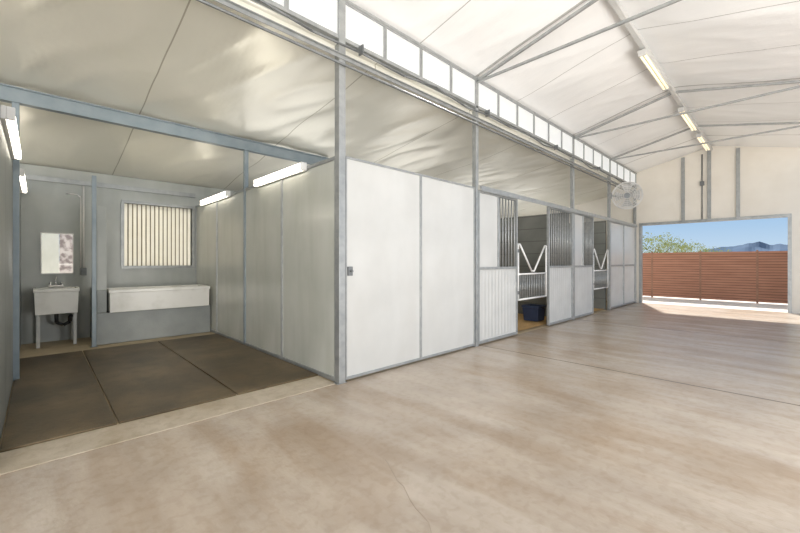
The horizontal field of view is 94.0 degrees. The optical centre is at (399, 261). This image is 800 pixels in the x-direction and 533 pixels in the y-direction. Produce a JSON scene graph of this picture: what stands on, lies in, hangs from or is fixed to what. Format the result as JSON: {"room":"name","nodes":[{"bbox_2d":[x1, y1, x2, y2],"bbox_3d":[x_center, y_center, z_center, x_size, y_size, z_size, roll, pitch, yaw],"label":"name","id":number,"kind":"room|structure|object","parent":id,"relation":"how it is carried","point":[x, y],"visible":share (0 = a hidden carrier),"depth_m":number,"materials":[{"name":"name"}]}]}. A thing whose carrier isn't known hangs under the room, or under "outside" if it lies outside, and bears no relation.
{"room":"farm building","nodes":[
{"label":"farm building","id":0,"kind":"room"},
{"bbox_2d":[0,118,20,439],"bbox_3d":[-4.243,0.075,4.055,0.050,2.450,5.070,0,0,-44],"label":"wall","id":1,"kind":"structure","parent":0,"point":[6,163],"depth_m":3.24,"materials":[{"name":"grey metal"}]},
{"bbox_2d":[0,105,21,159],"bbox_3d":[-3.416,-1.100,3.291,0.078,0.100,1.520,0,0,-44],"label":"fluorescent light","id":2,"kind":"object","parent":1,"relation":"attached to","point":[7,114],"visible":1,"depth_m":3.02,"materials":[{"name":"white paint"}]},
{"bbox_2d":[20,168,26,192],"bbox_3d":[-5.197,-1.100,5.129,0.078,0.100,1.600,0,0,-44],"label":"fluorescent light","id":3,"kind":"object","parent":1,"relation":"attached to","point":[23,188],"visible":0.77,"depth_m":4.98,"materials":[{"name":"white paint"}]},
{"bbox_2d":[20,163,235,343],"bbox_3d":[-2.732,-0.105,9.106,18.750,2.910,0.080,0,0,-44],"label":"wall","id":4,"kind":"structure","parent":0,"point":[46,207],"depth_m":6.37,"materials":[{"name":"grey paint"}]},
{"bbox_2d":[40,232,73,273],"bbox_3d":[-5.672,-0.140,6.176,0.410,0.680,0.033,0,0,-44],"label":"mirror","id":5,"kind":"object","parent":4,"relation":"attached to","point":[56,249],"visible":1,"depth_m":6.16,"materials":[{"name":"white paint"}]},
{"bbox_2d":[66,186,86,274],"bbox_3d":[-5.494,-0.535,6.334,0.265,1.530,0.054,0,0,-44],"label":"conduit","id":6,"kind":"object","parent":4,"relation":"attached to","point":[83,271],"visible":1,"depth_m":6.39,"materials":[{"name":"grey metal"}]},
{"bbox_2d":[25,174,194,197],"bbox_3d":[-5.064,-1.350,6.741,2.470,0.080,0.050,0,0,-44],"label":"wall rail","id":7,"kind":"object","parent":4,"relation":"attached to","point":[27,176],"visible":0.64,"depth_m":6.60,"materials":[{"name":"metal"}]},
{"bbox_2d":[121,200,193,268],"bbox_3d":[-4.661,-0.505,7.216,1.210,1.250,0.111,0,0,-44],"label":"window","id":8,"kind":"structure","parent":4,"relation":"in","point":[155,236],"depth_m":7.20,"materials":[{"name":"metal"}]},
{"bbox_2d":[0,0,632,217],"bbox_3d":[-1.044,-1.940,7.364,18.753,0.820,5.374,0,0,-44],"label":"ceiling","id":9,"kind":"structure","parent":0,"point":[193,63],"depth_m":4.91,"materials":[{"name":"plastic"}]},
{"bbox_2d":[0,83,327,164],"bbox_3d":[-3.787,-1.827,4.504,6.830,0.170,0.090,0,0,-44],"label":"roof beam","id":10,"kind":"structure","parent":9,"relation":"attached to","point":[8,93],"depth_m":4.86,"materials":[{"name":"grey metal"}]},
{"bbox_2d":[343,0,384,58],"bbox_3d":[-0.418,-2.605,4.232,0.626,0.410,0.060,0,0,-44],"label":"window","id":11,"kind":"structure","parent":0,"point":[361,28],"depth_m":4.24,"materials":[{"name":"glass"}]},
{"bbox_2d":[0,301,799,532],"bbox_3d":[1.995,1.374,4.300,18.850,0.151,13.400,0,0,-44],"label":"floor","id":12,"kind":"structure","parent":0,"point":[634,417],"depth_m":2.57,"materials":[{"name":"concrete"}]},
{"bbox_2d":[12,102,19,380],"bbox_3d":[-4.214,-0.221,4.090,0.100,3.042,0.060,0,0,-44],"label":"steel post","id":13,"kind":"object","parent":12,"relation":"on","point":[16,163],"visible":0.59,"depth_m":4.07,"materials":[{"name":"grey metal"}]},
{"bbox_2d":[33,276,79,348],"bbox_3d":[-5.480,0.760,5.950,0.530,1.080,0.613,0,0,-44],"label":"utility sink","id":14,"kind":"object","parent":12,"relation":"on","point":[55,299],"visible":1,"depth_m":5.78,"materials":[{"name":"white plastic"}]},
{"bbox_2d":[48,276,63,286],"bbox_3d":[-5.566,0.315,6.038,0.180,0.190,0.200,0,0,-44],"label":"faucet","id":15,"kind":"object","parent":14,"relation":"on","point":[61,283],"depth_m":6.08,"materials":[{"name":"silver metal"}]},
{"bbox_2d":[33,286,79,314],"bbox_3d":[-5.455,0.605,5.924,0.530,0.390,0.540,0,0,-44],"label":"basin","id":16,"kind":"object","parent":14,"relation":"in","point":[56,300],"depth_m":5.75,"materials":[{"name":"white plastic"}]},
{"bbox_2d":[0,351,116,452],"bbox_3d":[-3.662,1.291,3.967,0.642,0.018,3.365,0,0,-44],"label":"rubber mat","id":17,"kind":"object","parent":12,"relation":"on","point":[55,396],"visible":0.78,"depth_m":3.38,"materials":[{"name":"brown rubber"}]},
{"bbox_2d":[90,175,97,347],"bbox_3d":[-4.684,-0.010,5.710,0.095,2.620,0.055,0,0,-44],"label":"steel post","id":18,"kind":"object","parent":12,"relation":"on","point":[94,178],"visible":1,"depth_m":5.69,"materials":[{"name":"grey metal"}]},
{"bbox_2d":[90,287,209,344],"bbox_3d":[-4.459,0.870,6.713,1.660,0.860,0.948,0,0,-44],"label":"masonry base","id":19,"kind":"object","parent":12,"relation":"on","point":[116,327],"visible":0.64,"depth_m":6.27,"materials":[{"name":"grey concrete"}]},
{"bbox_2d":[97,206,106,289],"bbox_3d":[-4.697,-0.221,5.864,0.134,1.319,0.050,0,0,-44],"label":"panel","id":20,"kind":"object","parent":19,"relation":"on","point":[101,210],"visible":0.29,"depth_m":5.86,"materials":[{"name":"grey metal"}]},
{"bbox_2d":[107,284,209,312],"bbox_3d":[-4.253,0.619,6.587,1.480,0.358,0.660,0,0,-44],"label":"trough","id":21,"kind":"object","parent":19,"relation":"on","point":[119,299],"visible":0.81,"depth_m":6.33,"materials":[{"name":"white plastic"}]},
{"bbox_2d":[83,341,235,423],"bbox_3d":[-3.093,1.291,4.518,0.918,0.018,3.365,0,0,-44],"label":"rubber mat","id":22,"kind":"object","parent":12,"relation":"on","point":[141,380],"visible":1,"depth_m":4.00,"materials":[{"name":"brown rubber"}]},
{"bbox_2d":[0,376,334,474],"bbox_3d":[-3.430,1.323,1.578,7.270,0.054,0.369,0,0,-44],"label":"threshold","id":23,"kind":"object","parent":12,"relation":"on","point":[37,454],"depth_m":2.94,"materials":[{"name":"concrete"}]},
{"bbox_2d":[195,202,215,333],"bbox_3d":[-3.736,0.075,7.203,0.050,2.450,1.247,0,0,-44],"label":"partition panel","id":24,"kind":"object","parent":12,"relation":"on","point":[205,216],"visible":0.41,"depth_m":7.13,"materials":[{"name":"metal"}]},
{"bbox_2d":[216,189,242,343],"bbox_3d":[-2.862,0.075,6.302,0.050,2.450,1.247,0,0,-44],"label":"partition panel","id":25,"kind":"object","parent":12,"relation":"on","point":[229,211],"visible":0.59,"depth_m":6.27,"materials":[{"name":"metal"}]},
{"bbox_2d":[200,191,230,205],"bbox_3d":[-3.347,-1.140,6.713,0.078,0.100,1.400,0,0,-44],"label":"fluorescent light","id":26,"kind":"object","parent":25,"relation":"attached to","point":[226,194],"visible":1,"depth_m":6.60,"materials":[{"name":"white paint"}]},
{"bbox_2d":[158,334,317,394],"bbox_3d":[-2.432,1.291,5.160,0.901,0.018,3.365,0,0,-44],"label":"rubber mat","id":27,"kind":"object","parent":12,"relation":"on","point":[241,368],"visible":0.97,"depth_m":4.67,"materials":[{"name":"brown rubber"}]},
{"bbox_2d":[243,150,247,344],"bbox_3d":[-2.412,-0.221,5.837,0.100,3.042,0.060,0,0,-44],"label":"steel post","id":28,"kind":"object","parent":12,"relation":"on","point":[245,152],"visible":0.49,"depth_m":5.80,"materials":[{"name":"grey metal"}]},
{"bbox_2d":[245,179,281,359],"bbox_3d":[-1.989,0.075,5.401,0.050,2.450,1.247,0,0,-44],"label":"partition panel","id":29,"kind":"object","parent":12,"relation":"on","point":[263,203],"visible":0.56,"depth_m":5.30,"materials":[{"name":"metal"}]},
{"bbox_2d":[282,156,334,381],"bbox_3d":[-1.116,0.075,4.499,0.050,2.450,1.247,0,0,-44],"label":"partition panel","id":30,"kind":"object","parent":12,"relation":"on","point":[308,197],"visible":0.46,"depth_m":4.43,"materials":[{"name":"metal"}]},
{"bbox_2d":[253,162,306,186],"bbox_3d":[-1.621,-1.140,4.932,0.078,0.100,1.380,0,0,-44],"label":"fluorescent light","id":31,"kind":"object","parent":30,"relation":"attached to","point":[301,167],"visible":1,"depth_m":4.81,"materials":[{"name":"white paint"}]},
{"bbox_2d":[333,0,345,384],"bbox_3d":[-0.644,-0.750,4.013,0.125,4.100,0.085,0,0,-44],"label":"steel post","id":32,"kind":"object","parent":12,"relation":"on","point":[340,71],"visible":0.93,"depth_m":3.98,"materials":[{"name":"grey metal"}]},
{"bbox_2d":[196,0,623,189],"bbox_3d":[0.870,-2.100,5.389,18.750,0.028,0.028,0,0,-44],"label":"rod","id":33,"kind":"object","parent":32,"relation":"attached to","point":[201,1],"visible":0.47,"depth_m":4.05,"materials":[{"name":"grey metal"}]},
{"bbox_2d":[214,0,633,191],"bbox_3d":[0.870,-2.180,5.389,18.750,0.040,0.038,0,0,-44],"label":"eave angle","id":34,"kind":"object","parent":32,"relation":"attached to","point":[228,3],"visible":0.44,"depth_m":4.22,"materials":[{"name":"metal"}]},
{"bbox_2d":[231,0,631,188],"bbox_3d":[0.783,-2.299,5.442,18.700,0.132,0.022,0,0,-44],"label":"trim","id":35,"kind":"structure","parent":32,"relation":"attached to","point":[239,2],"depth_m":4.45,"materials":[{"name":"plastic"}]},
{"bbox_2d":[252,0,636,187],"bbox_3d":[0.819,-2.607,5.441,18.750,0.465,0.085,0,0,-44],"label":"trim","id":36,"kind":"structure","parent":32,"relation":"attached to","point":[302,20],"depth_m":4.81,"materials":[{"name":"metal"}]},
{"bbox_2d":[346,156,420,379],"bbox_3d":[-0.154,0.065,4.453,1.197,2.430,0.090,0,0,-44],"label":"sliding door","id":37,"kind":"structure","parent":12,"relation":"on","point":[383,202],"depth_m":4.42,"materials":[{"name":"metal"}]},
{"bbox_2d":[421,174,474,359],"bbox_3d":[0.698,0.065,5.310,1.207,2.430,0.045,0,0,-44],"label":"panel","id":38,"kind":"object","parent":12,"relation":"on","point":[447,207],"visible":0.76,"depth_m":5.24,"materials":[{"name":"metal"}]},
{"bbox_2d":[472,80,478,346],"bbox_3d":[1.165,-0.750,5.766,0.110,4.100,0.070,0,0,-44],"label":"steel post","id":39,"kind":"object","parent":12,"relation":"on","point":[474,127],"visible":0.7,"depth_m":5.73,"materials":[{"name":"grey metal"}]},
{"bbox_2d":[477,0,681,82],"bbox_3d":[2.488,-2.991,4.402,0.030,0.475,3.728,0,0,-44],"label":"roof truss","id":40,"kind":"object","parent":39,"relation":"attached to","point":[485,76],"visible":1,"depth_m":4.81,"materials":[{"name":"metal"}]},
{"bbox_2d":[478,190,517,343],"bbox_3d":[1.639,0.080,6.219,1.210,2.400,0.050,0,0,-44],"label":"door","id":41,"kind":"structure","parent":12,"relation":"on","point":[497,285],"depth_m":6.13,"materials":[{"name":"metal"}]},
{"bbox_2d":[499,197,514,266],"bbox_3d":[1.843,-0.501,6.416,0.510,1.158,0.025,0,0,-44],"label":"grille","id":42,"kind":"object","parent":41,"relation":"attached to","point":[508,198],"depth_m":6.42,"materials":[{"name":"metal"}]},
{"bbox_2d":[518,243,546,300],"bbox_3d":[2.507,0.180,7.067,1.197,1.032,0.040,0,0,-44],"label":"gate","id":43,"kind":"object","parent":41,"relation":"attached to","point":[519,244],"visible":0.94,"depth_m":7.08,"materials":[{"name":"white metal"}]},
{"bbox_2d":[518,313,546,330],"bbox_3d":[0.731,1.280,8.931,3.680,0.022,4.950,0,0,-44],"label":"wood shavings","id":44,"kind":"object","parent":12,"relation":"on","point":[523,324],"visible":0.04,"depth_m":7.79},
{"bbox_2d":[521,304,546,321],"bbox_3d":[2.914,1.100,8.115,0.390,0.330,0.466,0,0,-44],"label":"tub","id":45,"kind":"object","parent":44,"relation":"on","point":[531,312],"visible":1,"depth_m":8.00,"materials":[{"name":"blue plastic"}]},
{"bbox_2d":[547,206,572,325],"bbox_3d":[3.415,0.080,7.939,1.215,2.400,0.050,0,0,-44],"label":"door","id":46,"kind":"structure","parent":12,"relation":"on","point":[559,278],"depth_m":7.91,"materials":[{"name":"metal"}]},
{"bbox_2d":[480,185,636,226],"bbox_3d":[4.366,-1.140,8.793,8.710,0.080,0.052,0,0,-44],"label":"door track","id":47,"kind":"object","parent":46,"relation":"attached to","point":[483,188],"visible":1,"depth_m":7.26,"materials":[{"name":"metal"}]},
{"bbox_2d":[551,209,570,265],"bbox_3d":[3.415,-0.501,7.939,1.091,1.158,0.025,0,0,-44],"label":"grille","id":48,"kind":"object","parent":46,"relation":"attached to","point":[554,210],"depth_m":7.93,"materials":[{"name":"metal"}]},
{"bbox_2d":[570,137,574,319],"bbox_3d":[3.880,-0.750,8.397,0.110,4.100,0.070,0,0,-44],"label":"steel post","id":49,"kind":"object","parent":12,"relation":"on","point":[571,159],"visible":0.57,"depth_m":8.35,"materials":[{"name":"grey metal"}]},
{"bbox_2d":[574,80,799,138],"bbox_3d":[5.202,-2.991,7.033,0.030,0.475,3.728,0,0,-44],"label":"roof truss","id":50,"kind":"object","parent":49,"relation":"attached to","point":[794,81],"visible":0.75,"depth_m":6.79,"materials":[{"name":"metal"}]},
{"bbox_2d":[608,0,712,150],"bbox_3d":[2.126,-3.200,4.093,18.750,0.080,0.060,0,0,-44],"label":"ridge beam","id":51,"kind":"structure","parent":50,"relation":"on","point":[616,5],"depth_m":5.39,"materials":[{"name":"white metal"}]},
{"bbox_2d":[638,48,669,90],"bbox_3d":[4.119,-3.094,6.024,1.600,0.132,0.110,0,0,-44],"label":"fluorescent light","id":52,"kind":"object","parent":51,"relation":"hanging from","point":[645,56],"visible":1,"depth_m":5.89,"materials":[{"name":"beige plastic"}]},
{"bbox_2d":[678,107,696,130],"bbox_3d":[6.237,-3.094,8.077,1.600,0.132,0.110,0,0,-44],"label":"fluorescent light","id":53,"kind":"object","parent":51,"relation":"hanging from","point":[686,117],"visible":1,"depth_m":8.00,"materials":[{"name":"beige plastic"}]},
{"bbox_2d":[696,133,710,150],"bbox_3d":[7.817,-3.094,9.608,1.600,0.132,0.110,0,0,-44],"label":"fluorescent light","id":54,"kind":"object","parent":51,"relation":"hanging from","point":[699,136],"visible":0.89,"depth_m":9.43,"materials":[{"name":"beige plastic"}]},
{"bbox_2d":[574,213,593,318],"bbox_3d":[4.352,0.080,8.848,1.215,2.400,0.050,0,0,-44],"label":"panel","id":55,"kind":"object","parent":12,"relation":"on","point":[583,274],"visible":0.8,"depth_m":8.82,"materials":[{"name":"metal"}]},
{"bbox_2d":[584,217,591,264],"bbox_3d":[4.545,-0.501,9.034,0.556,1.158,0.025,0,0,-44],"label":"grille","id":56,"kind":"object","parent":55,"relation":"attached to","point":[588,219],"depth_m":9.09,"materials":[{"name":"metal"}]},
{"bbox_2d":[594,249,607,289],"bbox_3d":[5.207,0.180,9.684,1.157,1.032,0.040,0,0,-44],"label":"gate","id":57,"kind":"object","parent":55,"relation":"attached to","point":[596,272],"visible":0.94,"depth_m":9.74,"materials":[{"name":"white metal"}]},
{"bbox_2d":[607,159,610,309],"bbox_3d":[5.690,-0.750,10.151,0.110,4.100,0.070,0,0,-44],"label":"steel post","id":58,"kind":"object","parent":12,"relation":"on","point":[608,177],"visible":0.91,"depth_m":10.13,"materials":[{"name":"grey metal"}]},
{"bbox_2d":[610,182,642,208],"bbox_3d":[6.121,-1.800,10.081,0.782,0.744,0.374,0,0,27],"label":"fan","id":59,"kind":"object","parent":58,"relation":"attached to","point":[617,196],"visible":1,"depth_m":10.09,"materials":[{"name":"white metal"}]},
{"bbox_2d":[610,122,799,160],"bbox_3d":[7.012,-2.991,8.786,0.030,0.475,3.728,0,0,-44],"label":"roof truss","id":60,"kind":"object","parent":58,"relation":"attached to","point":[775,123],"visible":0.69,"depth_m":8.58,"materials":[{"name":"metal"}]},
{"bbox_2d":[611,221,623,308],"bbox_3d":[6.162,0.080,10.601,1.215,2.400,0.050,0,0,-44],"label":"panel","id":61,"kind":"object","parent":12,"relation":"on","point":[617,229],"visible":0.88,"depth_m":10.63,"materials":[{"name":"metal"}]},
{"bbox_2d":[624,224,634,304],"bbox_3d":[7.032,0.080,11.445,1.190,2.400,0.050,0,0,-44],"label":"panel","id":62,"kind":"object","parent":12,"relation":"on","point":[629,231],"visible":0.88,"depth_m":11.45,"materials":[{"name":"metal"}]},
{"bbox_2d":[633,174,636,302],"bbox_3d":[7.492,-0.750,11.898,0.110,4.100,0.070,0,0,-44],"label":"steel post","id":63,"kind":"object","parent":12,"relation":"on","point":[634,208],"visible":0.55,"depth_m":11.86,"materials":[{"name":"grey metal"}]},
{"bbox_2d":[385,26,420,76],"bbox_3d":[0.035,-2.605,4.670,0.626,0.410,0.060,0,0,-44],"label":"window","id":64,"kind":"structure","parent":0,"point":[400,51],"depth_m":4.65,"materials":[{"name":"glass"}]},
{"bbox_2d":[421,47,451,92],"bbox_3d":[0.487,-2.605,5.109,0.626,0.410,0.060,0,0,-44],"label":"window","id":65,"kind":"structure","parent":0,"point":[434,69],"depth_m":5.09,"materials":[{"name":"glass"}]},
{"bbox_2d":[258,0,634,187],"bbox_3d":[0.700,-2.312,5.214,18.279,0.157,0.078,0,0,-44],"label":"cable","id":66,"kind":"object","parent":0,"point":[360,51],"visible":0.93,"depth_m":4.46,"materials":[{"name":"grey metal"}]},
{"bbox_2d":[452,65,476,104],"bbox_3d":[0.939,-2.605,5.547,0.626,0.410,0.060,0,0,-44],"label":"window","id":67,"kind":"structure","parent":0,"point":[463,84],"depth_m":5.53,"materials":[{"name":"glass"}]},
{"bbox_2d":[478,82,498,116],"bbox_3d":[1.392,-2.605,5.986,0.626,0.410,0.060,0,0,-44],"label":"window","id":68,"kind":"structure","parent":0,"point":[488,98],"depth_m":6.00,"materials":[{"name":"glass"}]},
{"bbox_2d":[499,93,517,125],"bbox_3d":[1.844,-2.605,6.424,0.626,0.410,0.060,0,0,-44],"label":"window","id":69,"kind":"structure","parent":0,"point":[508,109],"depth_m":6.43,"materials":[{"name":"glass"}]},
{"bbox_2d":[518,104,533,134],"bbox_3d":[2.297,-2.605,6.863,0.626,0.410,0.060,0,0,-44],"label":"window","id":70,"kind":"structure","parent":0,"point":[525,117],"depth_m":6.85,"materials":[{"name":"glass"}]},
{"bbox_2d":[500,212,566,315],"bbox_3d":[2.088,0.090,10.246,0.060,2.440,4.990,0,0,-44],"label":"wall","id":71,"kind":"structure","parent":0,"point":[532,230],"depth_m":9.06,"materials":[{"name":"grey metal"}]},
{"bbox_2d":[349,0,799,172],"bbox_3d":[2.186,-3.049,4.103,18.851,0.551,4.116,0,0,-44],"label":"ceiling","id":72,"kind":"structure","parent":0,"point":[584,85],"depth_m":5.68,"materials":[{"name":"white fabric"}]},
{"bbox_2d":[569,221,605,309],"bbox_3d":[3.898,0.090,12.000,0.060,2.440,4.990,0,0,-44],"label":"wall","id":73,"kind":"structure","parent":0,"point":[599,226],"depth_m":10.30,"materials":[{"name":"grey metal"}]},
{"bbox_2d":[538,146,799,313],"bbox_3d":[7.537,-0.975,12.038,0.080,4.650,10.000,0,0,-44],"label":"wall","id":74,"kind":"structure","parent":0,"point":[769,176],"depth_m":10.44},
{"bbox_2d":[269,0,286,8],"bbox_3d":[-1.323,-2.605,3.355,0.626,0.410,0.060,0,0,-44],"label":"window","id":75,"kind":"structure","parent":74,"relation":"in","point":[283,3],"depth_m":3.53,"materials":[{"name":"glass"}]},
{"bbox_2d":[287,0,337,34],"bbox_3d":[-0.870,-2.605,3.794,0.626,0.410,0.060,0,0,-44],"label":"window","id":76,"kind":"structure","parent":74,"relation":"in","point":[323,13],"depth_m":3.82,"materials":[{"name":"glass"}]},
{"bbox_2d":[534,114,548,141],"bbox_3d":[2.749,-2.605,7.301,0.626,0.410,0.060,0,0,-44],"label":"window","id":77,"kind":"structure","parent":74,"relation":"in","point":[541,126],"depth_m":7.30,"materials":[{"name":"glass"}]},
{"bbox_2d":[549,123,561,148],"bbox_3d":[3.201,-2.605,7.739,0.626,0.410,0.060,0,0,-44],"label":"window","id":78,"kind":"structure","parent":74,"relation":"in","point":[555,133],"depth_m":7.75,"materials":[{"name":"glass"}]},
{"bbox_2d":[562,130,572,153],"bbox_3d":[3.654,-2.605,8.178,0.626,0.410,0.060,0,0,-44],"label":"window","id":79,"kind":"structure","parent":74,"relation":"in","point":[566,138],"depth_m":8.14,"materials":[{"name":"glass"}]},
{"bbox_2d":[574,139,583,159],"bbox_3d":[4.106,-2.605,8.616,0.626,0.410,0.060,0,0,-44],"label":"window","id":80,"kind":"structure","parent":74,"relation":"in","point":[578,145],"depth_m":8.61,"materials":[{"name":"glass"}]},
{"bbox_2d":[584,143,593,164],"bbox_3d":[4.559,-2.605,9.055,0.626,0.410,0.060,0,0,-44],"label":"window","id":81,"kind":"structure","parent":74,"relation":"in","point":[588,151],"depth_m":9.05,"materials":[{"name":"glass"}]},
{"bbox_2d":[594,149,601,168],"bbox_3d":[5.011,-2.605,9.493,0.626,0.410,0.060,0,0,-44],"label":"window","id":82,"kind":"structure","parent":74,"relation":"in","point":[597,155],"depth_m":9.48,"materials":[{"name":"glass"}]},
{"bbox_2d":[602,154,609,172],"bbox_3d":[5.463,-2.605,9.932,0.626,0.410,0.060,0,0,-44],"label":"window","id":83,"kind":"structure","parent":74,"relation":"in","point":[605,160],"depth_m":9.91,"materials":[{"name":"glass"}]},
{"bbox_2d":[611,160,617,176],"bbox_3d":[5.916,-2.605,10.370,0.626,0.410,0.060,0,0,-44],"label":"window","id":84,"kind":"structure","parent":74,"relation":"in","point":[614,165],"depth_m":10.43,"materials":[{"name":"glass"}]},
{"bbox_2d":[618,163,623,179],"bbox_3d":[6.368,-2.605,10.808,0.626,0.410,0.060,0,0,-44],"label":"window","id":85,"kind":"structure","parent":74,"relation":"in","point":[620,167],"depth_m":10.81,"materials":[{"name":"glass"}]},
{"bbox_2d":[624,167,629,181],"bbox_3d":[6.821,-2.605,11.247,0.626,0.410,0.060,0,0,-44],"label":"window","id":86,"kind":"structure","parent":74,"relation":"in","point":[626,171],"depth_m":11.22,"materials":[{"name":"glass"}]},
{"bbox_2d":[630,171,635,184],"bbox_3d":[7.273,-2.605,11.685,0.626,0.410,0.060,0,0,-44],"label":"window","id":87,"kind":"structure","parent":74,"relation":"in","point":[632,174],"depth_m":11.66,"materials":[{"name":"glass"}]},
{"bbox_2d":[681,157,684,220],"bbox_3d":[8.391,-2.160,11.055,0.058,1.860,0.080,0,0,-44],"label":"stud","id":88,"kind":"object","parent":74,"relation":"attached to","point":[683,158],"visible":1,"depth_m":11.03,"materials":[{"name":"metal"}]},
{"bbox_2d":[700,154,703,218],"bbox_3d":[8.697,-2.165,10.740,0.059,1.870,0.100,0,0,-44],"label":"conduit","id":89,"kind":"object","parent":74,"relation":"attached to","point":[701,181],"visible":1,"depth_m":10.72,"materials":[{"name":"grey metal"}]},
{"bbox_2d":[707,151,710,218],"bbox_3d":[8.808,-2.235,10.624,0.058,2.010,0.080,0,0,-44],"label":"stud","id":90,"kind":"object","parent":74,"relation":"attached to","point":[708,152],"visible":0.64,"depth_m":10.61,"materials":[{"name":"metal"}]},
{"bbox_2d":[639,213,791,312],"bbox_3d":[8.814,0.035,10.706,0.140,2.530,3.350,0,0,-44],"label":"door frame","id":91,"kind":"structure","parent":74,"relation":"in","point":[789,216],"depth_m":10.30,"materials":[{"name":"metal"}]},
{"bbox_2d":[736,148,739,216],"bbox_3d":[9.233,-2.169,10.186,0.058,1.878,0.080,0,0,-44],"label":"stud","id":92,"kind":"object","parent":74,"relation":"attached to","point":[737,149],"visible":1,"depth_m":10.17,"materials":[{"name":"metal"}]},
{"label":"outside","id":93,"kind":"structure","parent":0,"visible":0},
{"bbox_3d":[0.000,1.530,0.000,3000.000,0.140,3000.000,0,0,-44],"label":"ground","id":94,"kind":"structure","parent":93,"visible":0},
{"bbox_2d":[643,232,685,252],"bbox_3d":[12.854,-0.036,18.971,2.612,3.005,2.382,0,0,-16],"label":"tree","id":95,"kind":"object","parent":94,"relation":"on","point":[647,239],"visible":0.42,"depth_m":18.68,"materials":[{"name":"green plant"}]},
{"bbox_2d":[650,236,695,252],"bbox_3d":[15.487,-0.104,21.366,2.465,3.140,2.480,0,0,-44],"label":"tree","id":96,"kind":"object","parent":94,"relation":"on","point":[677,244],"visible":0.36,"depth_m":21.14,"materials":[{"name":"green plant"}]},
{"bbox_2d":[672,240,716,252],"bbox_3d":[18.397,-0.026,23.494,2.505,2.985,2.376,0,0,18],"label":"tree","id":97,"kind":"object","parent":94,"relation":"on","point":[689,246],"visible":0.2,"depth_m":23.24,"materials":[{"name":"green plant"}]},
{"bbox_2d":[703,246,730,251],"bbox_3d":[22.581,0.141,27.068,2.532,2.652,2.720,0,0,4],"label":"tree","id":98,"kind":"object","parent":94,"relation":"on","point":[728,250],"visible":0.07,"depth_m":26.85,"materials":[{"name":"green plant"}]},
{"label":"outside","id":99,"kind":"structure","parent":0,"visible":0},
{"bbox_2d":[643,296,787,311],"bbox_3d":[15.049,1.385,15.976,16.150,0.150,26.000,0,0,-44],"label":"yard","id":100,"kind":"structure","parent":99,"point":[745,305],"depth_m":11.78,"materials":[{"name":"beige concrete"}]},
{"bbox_2d":[643,250,787,303],"bbox_3d":[10.375,0.465,12.867,0.070,1.690,8.530,0,0,-44],"label":"fence","id":101,"kind":"object","parent":100,"relation":"on","point":[756,276],"visible":0.58,"depth_m":12.49,"materials":[{"name":"wood"}]},
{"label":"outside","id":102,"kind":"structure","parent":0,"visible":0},
{"bbox_2d":[701,241,787,251],"bbox_3d":[429.811,-10.583,458.292,144.820,28.041,580.000,0,0,-44],"label":"mountains","id":103,"kind":"structure","parent":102,"point":[760,246],"depth_m":441.66,"materials":[{"name":"stone"}]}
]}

